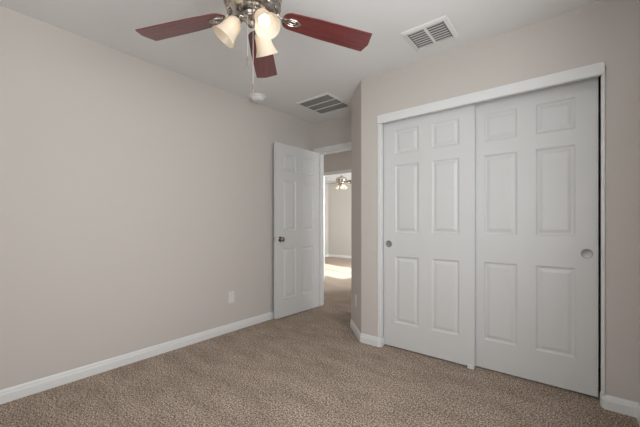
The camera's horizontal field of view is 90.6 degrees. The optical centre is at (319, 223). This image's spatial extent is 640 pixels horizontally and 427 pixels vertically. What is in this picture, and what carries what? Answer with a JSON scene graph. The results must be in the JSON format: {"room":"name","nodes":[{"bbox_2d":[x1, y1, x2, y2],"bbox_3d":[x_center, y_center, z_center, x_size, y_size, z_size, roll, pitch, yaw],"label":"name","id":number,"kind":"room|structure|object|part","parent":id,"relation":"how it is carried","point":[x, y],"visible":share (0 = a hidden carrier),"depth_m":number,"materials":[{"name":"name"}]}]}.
{"room":"empty bedroom","nodes":[
{"label":"empty bedroom","id":0,"kind":"room"},
{"bbox_2d":[0,6,312,389],"bbox_3d":[-1.314,-0.117,2.836,0.120,2.440,4.010,0,0,39],"label":"wall","id":1,"kind":"structure","parent":0,"point":[137,194],"depth_m":2.43,"materials":[{"name":"grey paint"}]},
{"bbox_2d":[0,311,273,403],"bbox_3d":[-1.271,1.061,2.785,0.013,0.083,3.744,0,0,39],"label":"baseboard","id":2,"kind":"structure","parent":1,"relation":"attached to","point":[9,394],"depth_m":2.42,"materials":[{"name":"white paint"}]},
{"bbox_2d":[228,291,233,302],"bbox_3d":[-0.906,0.752,3.241,0.009,0.118,0.072,0,0,39],"label":"wall outlet","id":3,"kind":"object","parent":1,"relation":"attached to","point":[230,294],"visible":1,"depth_m":3.24,"materials":[{"name":"white plastic"}]},
{"bbox_2d":[0,0,602,183],"bbox_3d":[0.250,-1.397,4.934,7.600,0.120,9.800,0,0,39],"label":"ceiling","id":4,"kind":"structure","parent":0,"point":[307,67],"depth_m":2.26,"materials":[{"name":"white paint"}]},
{"bbox_2d":[135,0,371,92],"bbox_3d":[-0.343,-0.989,1.559,1.272,0.696,1.263,0,0,39],"label":"ceiling fan","id":5,"kind":"object","parent":4,"relation":"hanging from","point":[264,16],"visible":1,"depth_m":1.67,"materials":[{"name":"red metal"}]},
{"bbox_3d":[-0.734,-1.056,1.699,0.518,0.006,0.146,-2,8,15],"label":"fan blade","id":6,"kind":"part","parent":5,"relation":"part of","materials":[{"name":"brown wood"}]},
{"bbox_3d":[-0.470,-0.959,1.573,0.128,0.144,0.131,0,0,39],"label":"lamp shade","id":7,"kind":"part","parent":5,"relation":"part of","materials":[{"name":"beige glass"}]},
{"bbox_3d":[-0.413,-1.021,1.583,0.059,0.061,0.062,0,0,39],"label":"lamp arm","id":8,"kind":"part","parent":5,"relation":"part of","materials":[{"name":"silver metal"}]},
{"bbox_3d":[-0.357,-0.925,1.559,0.002,0.205,0.002,0,0,39],"label":"pull chain","id":9,"kind":"part","parent":5,"relation":"part of","materials":[{"name":"white metal"}]},
{"bbox_3d":[-0.362,-1.056,2.003,0.146,0.006,0.518,-9,-2,-4],"label":"fan blade","id":10,"kind":"part","parent":5,"relation":"part of","materials":[{"name":"brown wood"}]},
{"bbox_3d":[-0.270,-0.977,1.512,0.065,0.072,0.057,0,0,39],"label":"bulb","id":11,"kind":"part","parent":5,"relation":"part of","materials":[{"name":"white glass"}]},
{"bbox_3d":[-0.300,-0.959,1.718,0.124,0.144,0.137,0,0,39],"label":"lamp shade","id":12,"kind":"part","parent":5,"relation":"part of","materials":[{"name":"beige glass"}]},
{"bbox_3d":[-0.259,-0.959,1.496,0.138,0.144,0.125,0,0,39],"label":"lamp shade","id":13,"kind":"part","parent":5,"relation":"part of","materials":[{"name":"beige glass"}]},
{"bbox_3d":[0.042,-1.056,1.743,0.518,0.006,0.146,2,-10,-21],"label":"fan blade","id":14,"kind":"part","parent":5,"relation":"part of","materials":[{"name":"brown wood"}]},
{"bbox_2d":[249,93,265,102],"bbox_3d":[-0.655,-1.313,3.333,0.176,0.049,0.176,0,0,39],"label":"smoke detector","id":15,"kind":"object","parent":4,"relation":"attached to","point":[256,97],"visible":1,"depth_m":3.29,"materials":[{"name":"white plastic"}]},
{"bbox_2d":[296,92,350,114],"bbox_3d":[0.049,-1.332,3.545,0.460,0.011,0.465,0,0,39],"label":"ceiling vent","id":16,"kind":"object","parent":4,"relation":"in","point":[324,103],"visible":0.99,"depth_m":3.51,"materials":[{"name":"white plastic"}]},
{"bbox_2d":[329,175,350,189],"bbox_3d":[0.523,-1.112,8.172,1.276,0.450,1.250,0,0,39],"label":"ceiling fan","id":17,"kind":"object","parent":4,"relation":"hanging from","point":[341,180],"visible":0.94,"depth_m":8.12,"materials":[{"name":"silver metal"}]},
{"bbox_2d":[400,15,459,51],"bbox_3d":[0.780,-1.332,2.242,0.317,0.011,0.300,0,0,39],"label":"ceiling vent","id":18,"kind":"object","parent":4,"relation":"in","point":[437,31],"visible":1,"depth_m":2.22,"materials":[{"name":"white plastic"}]},
{"bbox_2d":[0,257,638,426],"bbox_3d":[0.250,1.153,4.934,7.600,0.100,9.800,0,0,39],"label":"floor","id":19,"kind":"structure","parent":0,"point":[307,368],"depth_m":2.11,"materials":[{"name":"carpet"}]},
{"bbox_2d":[325,183,327,254],"bbox_3d":[-0.853,-0.117,9.289,0.120,2.440,3.460,0,0,39],"label":"wall","id":20,"kind":"structure","parent":0,"point":[326,184],"depth_m":10.52,"materials":[{"name":"grey paint"}]},
{"bbox_2d":[313,115,350,151],"bbox_3d":[0.457,-0.117,3.902,1.303,2.440,0.128,0,0,39],"label":"wall","id":21,"kind":"structure","parent":0,"point":[336,131],"depth_m":4.06,"materials":[{"name":"grey paint"}]},
{"bbox_2d":[314,142,350,305],"bbox_3d":[0.305,0.052,4.014,0.884,2.102,0.144,0,0,39],"label":"door frame","id":22,"kind":"structure","parent":21,"relation":"attached to","point":[344,146],"depth_m":4.24,"materials":[{"name":"white paint"}]},
{"bbox_2d":[273,142,318,318],"bbox_3d":[-0.269,0.080,3.909,0.157,2.022,0.781,0,0,41],"label":"door","id":23,"kind":"structure","parent":22,"relation":"attached to","point":[296,170],"depth_m":3.85,"materials":[{"name":"white paint"}]},
{"bbox_3d":[-0.438,0.179,3.638,0.061,0.066,0.066,0,0,41],"label":"knob","id":24,"kind":"part","parent":23,"relation":"part of","materials":[{"name":"silver metal"}]},
{"bbox_2d":[324,150,350,171],"bbox_3d":[0.684,-0.117,5.753,6.950,2.440,0.120,0,0,39],"label":"wall","id":25,"kind":"structure","parent":0,"point":[341,160],"depth_m":5.96,"materials":[{"name":"grey paint"}]},
{"bbox_2d":[324,169,350,278],"bbox_3d":[0.533,0.054,5.864,1.369,2.097,0.136,0,0,39],"label":"door frame","id":26,"kind":"structure","parent":25,"relation":"attached to","point":[348,171],"depth_m":6.12,"materials":[{"name":"white paint"}]},
{"bbox_2d":[328,183,350,255],"bbox_3d":[1.964,-0.117,9.319,4.470,2.440,0.120,0,0,39],"label":"wall","id":27,"kind":"structure","parent":0,"point":[339,200],"depth_m":10.31,"materials":[{"name":"grey paint"}]},
{"bbox_2d":[325,254,350,258],"bbox_3d":[0.841,1.061,7.925,4.230,0.083,3.460,0,0,39],"label":"baseboard","id":28,"kind":"structure","parent":27,"relation":"attached to","point":[326,255],"depth_m":10.32,"materials":[{"name":"white paint"}]},
{"bbox_2d":[351,81,360,331],"bbox_3d":[0.532,-0.117,3.298,0.428,2.440,0.718,0,0,39],"label":"wall","id":29,"kind":"structure","parent":0,"point":[356,99],"depth_m":3.14,"materials":[{"name":"grey paint"}]},
{"bbox_2d":[350,319,383,346],"bbox_3d":[0.452,1.061,3.264,0.256,0.083,0.880,0,0,0],"label":"baseboard","id":30,"kind":"structure","parent":29,"relation":"attached to","point":[363,338],"depth_m":2.90,"materials":[{"name":"white paint"}]},
{"bbox_2d":[361,0,638,402],"bbox_3d":[1.419,-0.117,2.607,2.060,2.440,0.758,0,0,39],"label":"wall","id":31,"kind":"structure","parent":0,"point":[607,31],"depth_m":1.97,"materials":[{"name":"grey paint"}]},
{"bbox_2d":[378,123,382,337],"bbox_3d":[0.544,0.062,2.849,0.032,1.913,0.052,0,0,39],"label":"trim","id":32,"kind":"structure","parent":31,"relation":"attached to","point":[380,126],"depth_m":2.83,"materials":[{"name":"white paint"}]},
{"bbox_2d":[384,103,475,367],"bbox_3d":[0.884,0.080,2.649,0.762,2.022,0.039,0,0,39],"label":"door","id":33,"kind":"structure","parent":31,"relation":"in","point":[430,159],"depth_m":2.60,"materials":[{"name":"white paint"}]},
{"bbox_3d":[0.617,0.181,2.842,0.063,0.063,0.004,0,0,39],"label":"finger pull","id":34,"kind":"part","parent":33,"relation":"part of","materials":[{"name":"silver metal"}]},
{"bbox_2d":[377,61,604,123],"bbox_3d":[1.112,-0.931,2.369,1.518,0.073,0.030,0,0,39],"label":"trim","id":35,"kind":"structure","parent":31,"relation":"attached to","point":[597,69],"depth_m":2.22,"materials":[{"name":"white paint"}]},
{"bbox_2d":[476,77,597,396],"bbox_3d":[1.460,0.080,2.238,0.762,2.022,0.039,0,0,39],"label":"door","id":36,"kind":"structure","parent":31,"relation":"in","point":[537,150],"depth_m":2.19,"materials":[{"name":"white paint"}]},
{"bbox_3d":[1.704,0.191,2.020,0.063,0.063,0.004,0,0,39],"label":"finger pull","id":37,"kind":"part","parent":36,"relation":"part of","materials":[{"name":"silver metal"}]},
{"bbox_2d":[601,74,604,393],"bbox_3d":[1.709,0.062,1.912,0.016,1.913,0.052,0,0,39],"label":"trim","id":38,"kind":"structure","parent":31,"relation":"attached to","point":[602,75],"depth_m":1.89,"materials":[{"name":"white paint"}]},
{"bbox_2d":[639,0,639,402],"bbox_3d":[0.872,-0.117,0.531,0.120,2.440,3.162,0,0,39],"label":"wall","id":39,"kind":"structure","parent":0,"point":[639,0],"depth_m":1.80,"materials":[{"name":"grey paint"}]},
{"bbox_2d":[600,391,639,426],"bbox_3d":[0.827,1.061,0.703,0.165,0.083,3.132,0,0,39],"label":"baseboard","id":40,"kind":"structure","parent":39,"relation":"attached to","point":[619,405],"depth_m":1.84,"materials":[{"name":"white paint"}]}
]}

